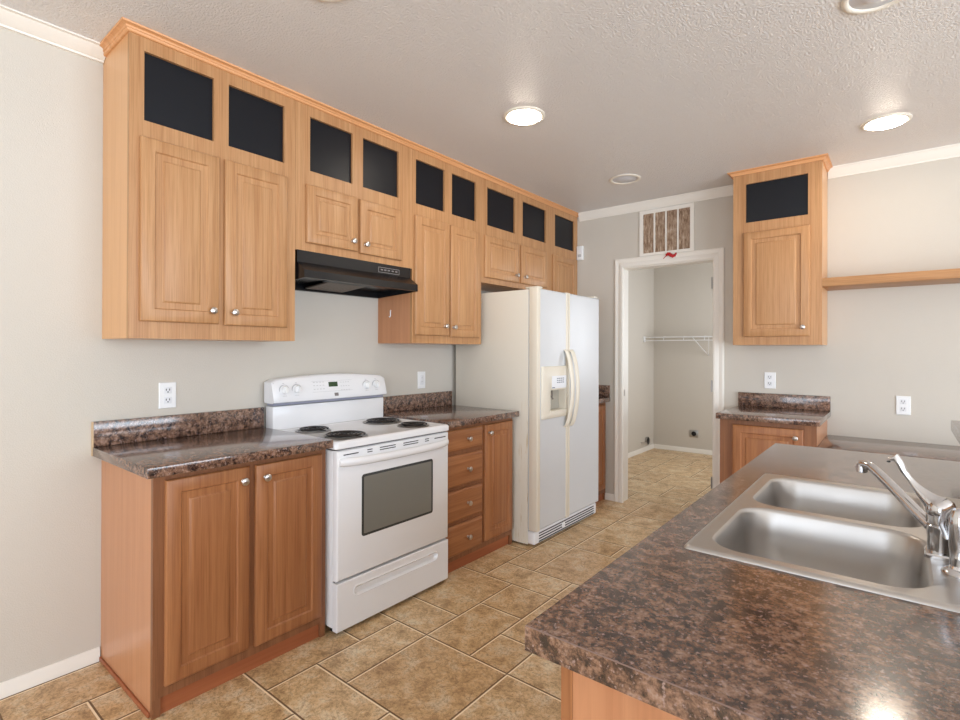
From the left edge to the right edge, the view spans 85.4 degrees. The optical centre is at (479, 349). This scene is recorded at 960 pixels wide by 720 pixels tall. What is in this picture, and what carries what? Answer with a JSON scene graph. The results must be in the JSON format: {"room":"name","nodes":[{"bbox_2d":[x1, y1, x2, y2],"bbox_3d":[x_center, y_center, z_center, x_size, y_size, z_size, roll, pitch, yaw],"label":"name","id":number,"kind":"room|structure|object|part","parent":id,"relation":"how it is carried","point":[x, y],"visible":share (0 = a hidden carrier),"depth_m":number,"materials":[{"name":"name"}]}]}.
{"room":"kitchen","nodes":[
{"label":"kitchen","id":0,"kind":"room"},
{"bbox_2d":[0,27,653,682],"bbox_3d":[-1.042,0.032,3.014,0.147,2.594,10.950,0,0,39],"label":"wall","id":1,"kind":"structure","parent":0,"point":[59,376],"depth_m":2.15,"materials":[{"name":"beige paint"}]},
{"bbox_2d":[0,647,99,698],"bbox_3d":[-3.035,1.289,0.470,0.012,0.058,4.496,0,0,39],"label":"baseboard","id":2,"kind":"structure","parent":1,"relation":"attached to","point":[20,683],"depth_m":2.08,"materials":[{"name":"white paint"}]},
{"bbox_2d":[0,4,104,63],"bbox_3d":[-2.998,-1.253,0.454,0.085,0.046,4.499,0,0,39],"label":"trim","id":3,"kind":"structure","parent":1,"relation":"attached to","point":[12,20],"depth_m":2.06,"materials":[{"name":"white paint"}]},
{"bbox_2d":[159,382,175,408],"bbox_3d":[-1.455,0.213,2.424,0.007,0.120,0.074,0,0,39],"label":"wall outlet","id":4,"kind":"object","parent":1,"relation":"attached to","point":[167,390],"visible":1,"depth_m":2.42,"materials":[{"name":"white plastic"}]},
{"bbox_2d":[164,387,171,393],"bbox_3d":[-1.453,0.191,2.422,0.002,0.030,0.032,0,0,39],"label":"socket","id":5,"kind":"object","parent":4,"relation":"attached to","point":[167,390],"depth_m":2.42,"materials":[{"name":"white plastic"}]},
{"bbox_2d":[164,397,171,403],"bbox_3d":[-1.453,0.236,2.422,0.002,0.030,0.032,0,0,39],"label":"socket","id":6,"kind":"object","parent":4,"relation":"attached to","point":[167,400],"depth_m":2.42,"materials":[{"name":"white plastic"}]},
{"bbox_2d":[94,407,263,446],"bbox_3d":[-1.395,0.360,2.487,0.020,0.106,0.754,0,0,39],"label":"backsplash","id":7,"kind":"structure","parent":1,"relation":"attached to","point":[120,431],"depth_m":2.43,"materials":[{"name":"stone"}]},
{"bbox_2d":[102,32,295,341],"bbox_3d":[-1.248,-0.645,2.391,0.368,1.204,0.716,0,0,39],"label":"upper cabinet","id":8,"kind":"object","parent":1,"relation":"attached to","point":[198,228],"visible":1,"depth_m":2.21,"materials":[{"name":"brown wood"}]},
{"bbox_3d":[-1.263,-1.050,2.184,0.004,0.284,0.278,0,0,39],"label":"glass panel","id":9,"kind":"part","parent":8,"relation":"part of","materials":[{"name":"black glass"}]},
{"bbox_3d":[-1.242,-0.477,2.168,0.018,0.732,0.306,0,0,39],"label":"door","id":10,"kind":"part","parent":8,"relation":"part of","materials":[{"name":"brown wood"}]},
{"bbox_3d":[-1.150,-0.167,2.244,0.030,0.031,0.031,0,0,39],"label":"knob","id":11,"kind":"part","parent":8,"relation":"part of","materials":[{"name":"silver metal"}]},
{"bbox_3d":[-1.091,-0.165,2.318,0.030,0.031,0.031,0,0,39],"label":"knob","id":12,"kind":"part","parent":8,"relation":"part of","materials":[{"name":"silver metal"}]},
{"bbox_3d":[-1.036,-0.474,2.422,0.018,0.736,0.303,0,0,39],"label":"door","id":13,"kind":"part","parent":8,"relation":"part of","materials":[{"name":"brown wood"}]},
{"bbox_3d":[-1.052,-1.048,2.444,0.004,0.284,0.279,0,0,39],"label":"glass panel","id":14,"kind":"part","parent":8,"relation":"part of","materials":[{"name":"black glass"}]},
{"bbox_2d":[99,17,578,216],"bbox_3d":[-0.352,-1.248,3.510,0.353,0.028,3.648,0,0,39],"label":"strip","id":15,"kind":"object","parent":8,"relation":"attached to","point":[124,25],"visible":0.83,"depth_m":2.50,"materials":[{"name":"brown wood"}]},
{"bbox_2d":[295,101,411,268],"bbox_3d":[-0.772,-0.871,2.979,0.368,0.746,0.794,0,0,39],"label":"upper cabinet","id":16,"kind":"object","parent":1,"relation":"attached to","point":[353,183],"visible":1,"depth_m":2.84,"materials":[{"name":"brown wood"}]},
{"bbox_3d":[-0.795,-1.047,2.763,0.004,0.284,0.272,0,0,39],"label":"glass panel","id":17,"kind":"part","parent":16,"relation":"part of","materials":[{"name":"black glass"}]},
{"bbox_3d":[-0.776,-0.687,2.744,0.018,0.297,0.314,0,0,39],"label":"door","id":18,"kind":"part","parent":16,"relation":"part of","materials":[{"name":"brown wood"}]},
{"bbox_3d":[-0.584,-1.046,3.023,0.004,0.284,0.273,0,0,39],"label":"glass panel","id":19,"kind":"part","parent":16,"relation":"part of","materials":[{"name":"black glass"}]},
{"bbox_3d":[-0.569,-0.682,3.000,0.018,0.300,0.307,0,0,39],"label":"door","id":20,"kind":"part","parent":16,"relation":"part of","materials":[{"name":"brown wood"}]},
{"bbox_2d":[295,249,417,298],"bbox_3d":[-0.768,-0.415,2.971,0.384,0.165,0.770,0,0,39],"label":"range hood","id":21,"kind":"object","parent":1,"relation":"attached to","point":[314,272],"visible":0.94,"depth_m":2.90,"materials":[{"name":"black metal"}]},
{"bbox_2d":[323,280,387,288],"bbox_3d":[-0.667,-0.363,2.887,0.080,0.014,0.420,0,0,39],"label":"lamp","id":22,"kind":"object","parent":21,"relation":"attached to","point":[380,284],"depth_m":2.87,"materials":[{"name":"black glass"}]},
{"bbox_2d":[383,391,451,412],"bbox_3d":[-0.442,0.365,3.666,0.020,0.106,0.714,0,0,39],"label":"backsplash","id":23,"kind":"structure","parent":1,"relation":"attached to","point":[444,398],"depth_m":3.65,"materials":[{"name":"stone"}]},
{"bbox_2d":[418,371,424,388],"bbox_3d":[-0.415,0.217,3.708,0.008,0.120,0.074,0,0,39],"label":"wall outlet","id":24,"kind":"object","parent":1,"relation":"attached to","point":[421,375],"visible":1,"depth_m":3.70,"materials":[{"name":"white plastic"}]},
{"bbox_2d":[420,375,423,384],"bbox_3d":[-0.414,0.217,3.707,0.004,0.068,0.034,0,0,39],"label":"socket","id":25,"kind":"object","parent":24,"relation":"attached to","point":[421,376],"depth_m":3.71,"materials":[{"name":"white plastic"}]},
{"bbox_2d":[378,149,480,344],"bbox_3d":[-0.309,-0.640,3.551,0.368,1.204,0.677,0,0,39],"label":"upper cabinet","id":26,"kind":"object","parent":1,"relation":"attached to","point":[445,309],"visible":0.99,"depth_m":3.40,"materials":[{"name":"brown wood"}]},
{"bbox_3d":[-0.328,-1.044,3.339,0.004,0.284,0.270,0,0,39],"label":"glass panel","id":27,"kind":"part","parent":26,"relation":"part of","materials":[{"name":"black glass"}]},
{"bbox_3d":[-0.303,-0.460,3.328,0.018,0.741,0.312,0,0,39],"label":"door","id":28,"kind":"part","parent":26,"relation":"part of","materials":[{"name":"brown wood"}]},
{"bbox_3d":[-0.212,-0.640,3.472,0.019,1.204,0.677,0,0,39],"label":"frame","id":29,"kind":"part","parent":26,"relation":"part of","materials":[{"name":"brown wood"}]},
{"bbox_3d":[-0.121,-1.043,3.595,0.004,0.284,0.263,0,0,39],"label":"glass panel","id":30,"kind":"part","parent":26,"relation":"part of","materials":[{"name":"black glass"}]},
{"bbox_3d":[-0.103,-0.455,3.576,0.018,0.745,0.302,0,0,39],"label":"door","id":31,"kind":"part","parent":26,"relation":"part of","materials":[{"name":"brown wood"}]},
{"bbox_2d":[481,178,549,291],"bbox_3d":[0.200,-0.860,4.181,0.368,0.758,0.939,0,0,39],"label":"upper cabinet","id":32,"kind":"object","parent":1,"relation":"attached to","point":[515,227],"visible":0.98,"depth_m":4.04,"materials":[{"name":"brown wood"}]},
{"bbox_3d":[0.150,-1.042,3.930,0.004,0.284,0.358,0,0,39],"label":"glass panel","id":33,"kind":"part","parent":32,"relation":"part of","materials":[{"name":"black glass"}]},
{"bbox_3d":[0.171,-0.673,3.914,0.018,0.305,0.429,0,0,39],"label":"door","id":34,"kind":"part","parent":32,"relation":"part of","materials":[{"name":"brown wood"}]},
{"bbox_3d":[0.444,-0.672,4.251,0.018,0.304,0.383,0,0,39],"label":"door","id":35,"kind":"part","parent":32,"relation":"part of","materials":[{"name":"brown wood"}]},
{"bbox_3d":[0.436,-1.040,4.284,0.004,0.284,0.357,0,0,39],"label":"glass panel","id":36,"kind":"part","parent":32,"relation":"part of","materials":[{"name":"black glass"}]},
{"bbox_2d":[550,206,576,294],"bbox_3d":[0.647,-0.634,4.734,0.368,1.204,0.483,0,0,39],"label":"upper cabinet","id":37,"kind":"object","parent":1,"relation":"attached to","point":[563,225],"visible":0.19,"depth_m":4.63,"materials":[{"name":"brown wood"}]},
{"bbox_3d":[0.747,-1.038,4.668,0.004,0.284,0.353,0,0,39],"label":"glass panel","id":38,"kind":"part","parent":37,"relation":"part of","materials":[{"name":"black glass"}]},
{"bbox_3d":[0.753,-0.456,4.634,0.018,0.727,0.398,0,0,39],"label":"door","id":39,"kind":"part","parent":37,"relation":"part of","materials":[{"name":"brown wood"}]},
{"bbox_2d":[628,444,653,457],"bbox_3d":[1.566,1.314,6.113,0.012,0.058,2.588,0,0,39],"label":"baseboard","id":40,"kind":"structure","parent":1,"relation":"attached to","point":[636,452],"depth_m":6.74,"materials":[{"name":"white paint"}]},
{"bbox_2d":[645,437,649,444],"bbox_3d":[2.221,1.212,6.910,0.028,0.104,0.104,0,0,39],"label":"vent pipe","id":41,"kind":"object","parent":1,"relation":"attached to","point":[647,439],"visible":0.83,"depth_m":6.93,"materials":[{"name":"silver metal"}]},
{"bbox_2d":[0,448,711,719],"bbox_3d":[1.384,1.333,1.013,6.800,0.002,10.900,0,0,39],"label":"floor","id":42,"kind":"structure","parent":0,"point":[453,649],"depth_m":2.25,"materials":[{"name":"tile"}]},
{"bbox_2d":[99,449,325,719],"bbox_3d":[-1.154,0.890,2.303,0.628,0.875,0.726,0,0,39],"label":"base cabinet","id":43,"kind":"object","parent":42,"relation":"on","point":[209,577],"visible":0.97,"depth_m":2.05,"materials":[{"name":"brown wood"}]},
{"bbox_3d":[-1.041,0.848,2.005,0.018,0.746,0.313,0,0,39],"label":"door","id":44,"kind":"part","parent":43,"relation":"part of","materials":[{"name":"brown wood"}]},
{"bbox_2d":[91,407,332,478],"bbox_3d":[-1.158,0.379,2.293,0.634,0.144,0.758,0,0,39],"label":"countertop","id":45,"kind":"structure","parent":43,"relation":"on","point":[166,445],"depth_m":2.27,"materials":[{"name":"stone"}]},
{"bbox_3d":[-0.944,0.530,2.087,0.030,0.031,0.031,0,0,39],"label":"knob","id":46,"kind":"part","parent":43,"relation":"part of","materials":[{"name":"silver metal"}]},
{"bbox_3d":[-0.884,0.531,2.161,0.030,0.031,0.031,0,0,39],"label":"knob","id":47,"kind":"part","parent":43,"relation":"part of","materials":[{"name":"silver metal"}]},
{"bbox_3d":[-0.829,0.852,2.268,0.018,0.748,0.316,0,0,39],"label":"door","id":48,"kind":"part","parent":43,"relation":"part of","materials":[{"name":"brown wood"}]},
{"bbox_2d":[264,373,448,633],"bbox_3d":[-0.645,0.736,2.861,0.675,1.188,0.776,0,0,39],"label":"electric range","id":49,"kind":"object","parent":42,"relation":"on","point":[386,485],"visible":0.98,"depth_m":2.70,"materials":[{"name":"white metal"}]},
{"bbox_3d":[-1.034,0.215,2.759,0.022,0.049,0.049,0,0,39],"label":"control knob","id":50,"kind":"part","parent":49,"relation":"part of","materials":[{"name":"white plastic"}]},
{"bbox_3d":[-0.987,0.216,2.815,0.022,0.049,0.049,0,0,39],"label":"control knob","id":51,"kind":"part","parent":49,"relation":"part of","materials":[{"name":"white plastic"}]},
{"bbox_3d":[-0.869,0.214,3.037,0.104,0.145,0.765,0,0,39],"label":"control panel","id":52,"kind":"part","parent":49,"relation":"part of","materials":[{"name":"white metal"}]},
{"bbox_2d":[282,417,448,449],"bbox_3d":[-0.632,0.445,2.854,0.558,0.038,0.774,0,0,39],"label":"cooktop","id":53,"kind":"object","parent":49,"relation":"in","point":[347,433],"depth_m":2.78,"materials":[{"name":"white metal"}]},
{"bbox_3d":[-0.690,0.217,3.182,0.022,0.049,0.049,0,0,39],"label":"control knob","id":54,"kind":"part","parent":49,"relation":"part of","materials":[{"name":"white plastic"}]},
{"bbox_3d":[-0.643,0.218,3.241,0.022,0.049,0.049,0,0,39],"label":"control knob","id":55,"kind":"part","parent":49,"relation":"part of","materials":[{"name":"white plastic"}]},
{"bbox_3d":[-0.431,1.196,2.693,0.037,0.224,0.757,0,0,39],"label":"storage drawer","id":56,"kind":"part","parent":49,"relation":"part of","materials":[{"name":"white metal"}]},
{"bbox_3d":[-0.431,0.772,2.695,0.034,0.603,0.757,0,0,39],"label":"oven door","id":57,"kind":"part","parent":49,"relation":"part of","materials":[{"name":"white metal"}]},
{"bbox_3d":[-0.403,0.527,2.673,0.064,0.042,0.737,0,0,39],"label":"handle","id":58,"kind":"part","parent":49,"relation":"part of","materials":[{"name":"white metal"}]},
{"bbox_2d":[446,418,512,572],"bbox_3d":[-0.208,0.895,3.472,0.628,0.875,0.706,0,0,39],"label":"base cabinet","id":59,"kind":"object","parent":42,"relation":"on","point":[480,455],"visible":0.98,"depth_m":3.28,"materials":[{"name":"brown wood"}]},
{"bbox_2d":[383,391,518,427],"bbox_3d":[-0.204,0.384,3.472,0.634,0.144,0.718,0,0,39],"label":"countertop","id":60,"kind":"structure","parent":59,"relation":"on","point":[435,407],"depth_m":3.48,"materials":[{"name":"stone"}]},
{"bbox_3d":[-0.097,1.144,3.173,0.018,0.180,0.350,0,0,39],"label":"drawer","id":61,"kind":"part","parent":59,"relation":"part of","materials":[{"name":"brown wood"}]},
{"bbox_3d":[-0.095,0.546,3.174,0.018,0.128,0.350,0,0,39],"label":"drawer","id":62,"kind":"part","parent":59,"relation":"part of","materials":[{"name":"brown wood"}]},
{"bbox_3d":[-0.096,0.938,3.173,0.018,0.184,0.350,0,0,39],"label":"drawer","id":63,"kind":"part","parent":59,"relation":"part of","materials":[{"name":"brown wood"}]},
{"bbox_3d":[-0.095,0.729,3.174,0.018,0.186,0.350,0,0,39],"label":"drawer","id":64,"kind":"part","parent":59,"relation":"part of","materials":[{"name":"brown wood"}]},
{"bbox_3d":[0.123,0.856,3.444,0.018,0.745,0.303,0,0,39],"label":"door","id":65,"kind":"part","parent":59,"relation":"part of","materials":[{"name":"brown wood"}]},
{"bbox_2d":[456,286,598,544],"bbox_3d":[0.417,0.455,4.046,0.799,1.762,0.928,0,0,39],"label":"refrigerator","id":66,"kind":"object","parent":42,"relation":"on","point":[537,355],"visible":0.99,"depth_m":3.68,"materials":[{"name":"white metal"}]},
{"bbox_3d":[0.369,0.404,3.514,0.065,1.640,0.039,0,0,39],"label":"edge trim","id":67,"kind":"part","parent":66,"relation":"part of","materials":[{"name":"beige plastic"}]},
{"bbox_3d":[0.487,0.405,3.663,0.064,1.636,0.415,0,0,39],"label":"freezer door","id":68,"kind":"part","parent":66,"relation":"part of","materials":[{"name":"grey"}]},
{"bbox_3d":[0.560,0.229,3.679,0.001,0.088,0.200,0,0,39],"label":"label panel","id":69,"kind":"part","parent":66,"relation":"part of","materials":[{"name":"white plastic"}]},
{"bbox_3d":[0.609,0.406,3.811,0.065,1.640,0.033,0,0,39],"label":"edge trim","id":70,"kind":"part","parent":66,"relation":"part of","materials":[{"name":"beige plastic"}]},
{"bbox_3d":[0.629,0.406,3.835,0.065,1.640,0.021,0,0,39],"label":"edge trim","id":71,"kind":"part","parent":66,"relation":"part of","materials":[{"name":"beige plastic"}]},
{"bbox_3d":[0.644,0.281,3.755,0.080,0.560,0.050,0,0,39],"label":"handle","id":72,"kind":"part","parent":66,"relation":"part of","materials":[{"name":"beige plastic"}]},
{"bbox_3d":[0.693,0.281,3.815,0.080,0.560,0.050,0,0,39],"label":"handle","id":73,"kind":"part","parent":66,"relation":"part of","materials":[{"name":"beige plastic"}]},
{"bbox_3d":[0.779,0.406,4.024,0.064,1.636,0.501,0,0,39],"label":"fridge door","id":74,"kind":"part","parent":66,"relation":"part of","materials":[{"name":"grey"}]},
{"bbox_2d":[595,402,605,502],"bbox_3d":[0.777,0.900,4.649,0.628,0.875,0.440,0,0,39],"label":"base cabinet","id":75,"kind":"object","parent":42,"relation":"on","point":[602,406],"visible":0.12,"depth_m":4.58,"materials":[{"name":"brown wood"}]},
{"bbox_3d":[0.976,0.868,4.488,0.019,0.809,0.440,0,0,39],"label":"frame","id":76,"kind":"part","parent":75,"relation":"part of","materials":[{"name":"wood"}]},
{"bbox_3d":[0.990,0.861,4.473,0.018,0.745,0.380,0,0,39],"label":"door","id":77,"kind":"part","parent":75,"relation":"part of","materials":[{"name":"brown wood"}]},
{"bbox_2d":[599,385,609,402],"bbox_3d":[0.774,0.390,4.651,0.634,0.144,0.446,0,0,39],"label":"countertop","id":78,"kind":"structure","parent":75,"relation":"on","point":[604,390],"depth_m":4.62,"materials":[{"name":"stone"}]},
{"bbox_2d":[561,666,682,719],"bbox_3d":[0.967,0.893,1.337,0.654,0.875,1.929,0,0,39],"label":"base cabinet","id":79,"kind":"object","parent":42,"relation":"on","point":[582,697],"visible":0.02,"depth_m":0.74,"materials":[{"name":"brown wood"}]},
{"bbox_3d":[0.735,0.893,1.524,0.020,0.875,1.929,0,0,39],"label":"frame","id":80,"kind":"part","parent":79,"relation":"part of","materials":[{"name":"brown wood"}]},
{"bbox_2d":[525,443,959,719],"bbox_3d":[0.960,0.436,1.344,0.678,0.038,1.999,0,0,39],"label":"countertop","id":81,"kind":"structure","parent":79,"relation":"on","point":[681,632],"depth_m":0.76,"materials":[{"name":"stone"}]},
{"bbox_2d":[684,473,959,612],"bbox_3d":[0.903,0.499,1.236,0.559,0.179,0.835,0,0,39],"label":"sink","id":82,"kind":"object","parent":81,"relation":"in","point":[864,538],"visible":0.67,"depth_m":1.25,"materials":[{"name":"silver metal"}]},
{"bbox_3d":[0.728,0.498,1.119,0.366,0.178,0.369,0,0,39],"label":"bowl","id":83,"kind":"part","parent":82,"relation":"part of","materials":[{"name":"silver metal"}]},
{"bbox_3d":[0.979,0.500,1.430,0.366,0.178,0.374,0,0,39],"label":"bowl","id":84,"kind":"part","parent":82,"relation":"part of","materials":[{"name":"silver metal"}]},
{"bbox_2d":[855,454,956,561],"bbox_3d":[0.897,0.315,1.118,0.076,0.190,0.250,0,0,-11],"label":"faucet","id":85,"kind":"object","parent":82,"relation":"on","point":[937,548],"visible":0.82,"depth_m":1.05,"materials":[{"name":"silver metal"}]},
{"bbox_3d":[0.905,0.315,1.143,0.025,0.109,0.205,0,0,-4],"label":"spout","id":86,"kind":"part","parent":85,"relation":"part of","materials":[{"name":"silver metal"}]},
{"bbox_3d":[0.889,0.275,1.063,0.045,0.111,0.098,0,0,-41],"label":"lever","id":87,"kind":"part","parent":85,"relation":"part of","materials":[{"name":"silver metal"}]},
{"bbox_3d":[0.914,0.405,1.031,0.052,0.009,0.060,0,0,39],"label":"plate","id":88,"kind":"part","parent":85,"relation":"part of","materials":[{"name":"silver metal"}]},
{"bbox_2d":[939,505,959,578],"bbox_3d":[0.872,0.347,0.946,0.057,0.124,0.054,0,0,39],"label":"sprayer","id":89,"kind":"object","parent":82,"relation":"on","point":[951,514],"visible":1,"depth_m":0.94,"materials":[{"name":"silver metal"}]},
{"bbox_2d":[720,419,826,482],"bbox_3d":[1.997,0.901,3.539,0.550,0.875,0.633,0,0,39],"label":"base cabinet","id":90,"kind":"object","parent":42,"relation":"on","point":[741,442],"visible":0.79,"depth_m":3.37,"materials":[{"name":"brown wood"}]},
{"bbox_3d":[1.828,0.863,3.319,0.403,0.740,0.018,0,0,39],"label":"door","id":91,"kind":"part","parent":90,"relation":"part of","materials":[{"name":"brown wood"}]},
{"bbox_2d":[716,392,830,426],"bbox_3d":[2.001,0.393,3.538,0.586,0.140,0.634,0,0,39],"label":"countertop","id":92,"kind":"structure","parent":90,"relation":"on","point":[806,410],"depth_m":3.62,"materials":[{"name":"stone"}]},
{"bbox_2d":[0,0,959,212],"bbox_3d":[1.431,-1.312,0.987,6.900,0.100,11.100,0,0,39],"label":"ceiling","id":93,"kind":"structure","parent":0,"point":[680,96],"depth_m":2.37,"materials":[{"name":"white paint"}]},
{"bbox_2d":[318,0,341,1],"bbox_3d":[-0.541,-1.260,1.778,0.226,0.012,0.226,0,0,39],"label":"recessed light","id":94,"kind":"object","parent":93,"relation":"in","point":[318,0],"visible":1,"depth_m":1.88,"materials":[{"name":"beige"}]},
{"bbox_2d":[503,106,544,125],"bbox_3d":[0.239,-1.252,2.813,0.226,0.019,0.226,0,0,39],"label":"recessed light","id":95,"kind":"object","parent":93,"relation":"in","point":[526,115],"visible":1,"depth_m":2.78,"materials":[{"name":"beige glass"}]},
{"bbox_2d":[609,174,640,184],"bbox_3d":[1.069,-1.251,3.837,0.226,0.012,0.226,0,0,39],"label":"recessed light","id":96,"kind":"object","parent":93,"relation":"in","point":[622,179],"visible":1,"depth_m":3.82,"materials":[{"name":"beige"}]},
{"bbox_2d":[841,0,901,13],"bbox_3d":[1.412,-1.254,1.839,0.226,0.012,0.226,0,0,39],"label":"recessed light","id":97,"kind":"object","parent":93,"relation":"in","point":[848,6],"visible":1,"depth_m":1.90,"materials":[{"name":"beige"}]},
{"bbox_2d":[861,113,911,130],"bbox_3d":[2.241,-1.246,2.872,0.226,0.019,0.226,0,0,39],"label":"recessed light","id":98,"kind":"object","parent":93,"relation":"in","point":[888,121],"visible":1,"depth_m":2.84,"materials":[{"name":"beige glass"}]},
{"bbox_2d":[654,262,712,449],"bbox_3d":[3.253,0.052,6.500,2.440,2.594,0.127,0,0,39],"label":"wall","id":99,"kind":"structure","parent":0,"point":[683,294],"depth_m":6.88,"materials":[{"name":"beige paint"}]},
{"bbox_2d":[643,336,712,355],"bbox_3d":[3.097,-0.045,6.293,2.162,0.250,0.384,0,0,39],"label":"wire shelf","id":100,"kind":"object","parent":99,"relation":"attached to","point":[644,337],"visible":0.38,"depth_m":6.60,"materials":[{"name":"white metal"}]},
{"bbox_3d":[3.103,-0.135,6.291,2.150,0.056,0.368,0,0,39],"label":"rail","id":101,"kind":"part","parent":100,"relation":"part of","materials":[{"name":"white plastic"}]},
{"bbox_2d":[654,444,711,454],"bbox_3d":[3.222,1.320,6.430,2.159,0.058,0.012,0,0,39],"label":"baseboard","id":102,"kind":"structure","parent":99,"relation":"attached to","point":[658,446],"depth_m":6.86,"materials":[{"name":"white paint"}]},
{"bbox_2d":[690,430,697,437],"bbox_3d":[2.787,1.098,6.780,0.108,0.094,0.015,0,0,39],"label":"receptacle","id":103,"kind":"object","parent":99,"relation":"attached to","point":[693,433],"visible":1,"depth_m":6.78,"materials":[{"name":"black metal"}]},
{"bbox_2d":[577,157,959,493],"bbox_3d":[3.172,0.044,3.078,6.620,2.594,0.120,0,0,39],"label":"wall","id":104,"kind":"structure","parent":0,"point":[884,344],"depth_m":3.48,"materials":[{"name":"beige paint"}]},
{"bbox_2d":[577,246,583,259],"bbox_3d":[0.925,-0.890,4.805,0.061,0.127,0.026,0,0,39],"label":"sensor","id":105,"kind":"object","parent":104,"relation":"attached to","point":[580,249],"visible":1,"depth_m":4.79,"materials":[{"name":"white plastic"}]},
{"bbox_2d":[605,493,613,500],"bbox_3d":[1.143,1.310,4.629,0.111,0.058,0.012,0,0,39],"label":"baseboard","id":106,"kind":"structure","parent":104,"relation":"attached to","point":[608,496],"depth_m":4.62,"materials":[{"name":"white paint"}]},
{"bbox_2d":[578,185,732,221],"bbox_3d":[1.450,-1.220,4.372,1.382,0.070,0.042,0,0,39],"label":"trim","id":107,"kind":"structure","parent":104,"relation":"attached to","point":[724,191],"depth_m":4.33,"materials":[{"name":"white paint"}]},
{"bbox_2d":[639,202,693,256],"bbox_3d":[1.543,-0.986,4.314,0.449,0.385,0.012,0,0,39],"label":"air vent","id":108,"kind":"object","parent":104,"relation":"in","point":[670,229],"visible":1,"depth_m":4.31,"materials":[{"name":"white paint"}]},
{"bbox_2d":[614,247,723,502],"bbox_3d":[1.576,0.274,4.358,0.900,2.131,0.145,0,0,39],"label":"door frame","id":109,"kind":"structure","parent":104,"relation":"in","point":[715,255],"depth_m":4.49,"materials":[{"name":"white paint"}]},
{"bbox_2d":[663,252,676,258],"bbox_3d":[1.560,-0.776,4.275,0.112,0.050,0.027,0,0,32],"label":"scrap","id":110,"kind":"object","parent":109,"relation":"attached to","point":[667,253],"visible":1,"depth_m":4.26,"materials":[{"name":"red fabric"}]},
{"bbox_2d":[764,372,775,388],"bbox_3d":[2.135,0.228,3.833,0.074,0.120,0.007,0,0,39],"label":"wall outlet","id":111,"kind":"object","parent":104,"relation":"attached to","point":[769,377],"visible":1,"depth_m":3.83,"materials":[{"name":"white plastic"}]},
{"bbox_2d":[733,160,827,344],"bbox_3d":[2.093,-0.633,3.641,0.532,1.204,0.364,0,0,39],"label":"upper cabinet","id":112,"kind":"object","parent":104,"relation":"attached to","point":[780,215],"visible":1,"depth_m":3.52,"materials":[{"name":"brown wood"}]},
{"bbox_3d":[2.003,-0.452,3.529,0.398,0.728,0.018,0,0,39],"label":"door","id":113,"kind":"part","parent":112,"relation":"part of","materials":[{"name":"brown wood"}]},
{"bbox_3d":[2.022,-1.024,3.551,0.381,0.279,0.004,0,0,39],"label":"glass panel","id":114,"kind":"part","parent":112,"relation":"part of","materials":[{"name":"black glass"}]},
{"bbox_2d":[727,153,832,178],"bbox_3d":[2.099,-1.240,3.648,0.600,0.028,0.349,0,0,39],"label":"strip","id":115,"kind":"object","parent":112,"relation":"attached to","point":[825,158],"visible":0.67,"depth_m":3.50,"materials":[{"name":"brown wood"}]},
{"bbox_2d":[738,392,830,410],"bbox_3d":[2.194,0.375,3.776,0.584,0.102,0.020,0,0,39],"label":"backsplash","id":116,"kind":"structure","parent":104,"relation":"attached to","point":[789,401],"depth_m":3.75,"materials":[{"name":"stone"}]},
{"bbox_2d":[817,435,959,461],"bbox_3d":[3.133,0.610,2.646,2.336,0.037,0.594,0,0,39],"label":"desk","id":117,"kind":"object","parent":104,"relation":"attached to","point":[880,446],"visible":0.69,"depth_m":3.13,"materials":[{"name":"stone"}]},
{"bbox_2d":[822,268,959,290],"bbox_3d":[3.962,-0.433,2.159,4.236,0.054,0.316,0,0,39],"label":"wall shelf","id":118,"kind":"object","parent":104,"relation":"attached to","point":[945,276],"visible":1,"depth_m":3.18,"materials":[{"name":"brown wood"}]},
{"bbox_2d":[828,143,959,178],"bbox_3d":[4.052,-1.217,2.267,4.235,0.070,0.042,0,0,39],"label":"trim","id":119,"kind":"structure","parent":104,"relation":"attached to","point":[949,151],"depth_m":3.36,"materials":[{"name":"white paint"}]},
{"bbox_2d":[896,396,910,414],"bbox_3d":[2.727,0.360,3.353,0.074,0.120,0.007,0,0,39],"label":"wall outlet","id":120,"kind":"object","parent":104,"relation":"attached to","point":[903,403],"visible":1,"depth_m":3.35,"materials":[{"name":"white plastic"}]},
{"bbox_3d":[1.084,0.816,0.872,0.100,1.029,2.500,0,0,39],"label":"wall","id":121,"kind":"structure","parent":0,"visible":0},
{"bbox_2d":[951,420,959,443],"bbox_3d":[1.134,0.280,0.842,0.415,0.040,2.512,0,0,39],"label":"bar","id":122,"kind":"object","parent":121,"relation":"on","point":[955,425],"visible":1,"depth_m":1.81,"materials":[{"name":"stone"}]}
]}

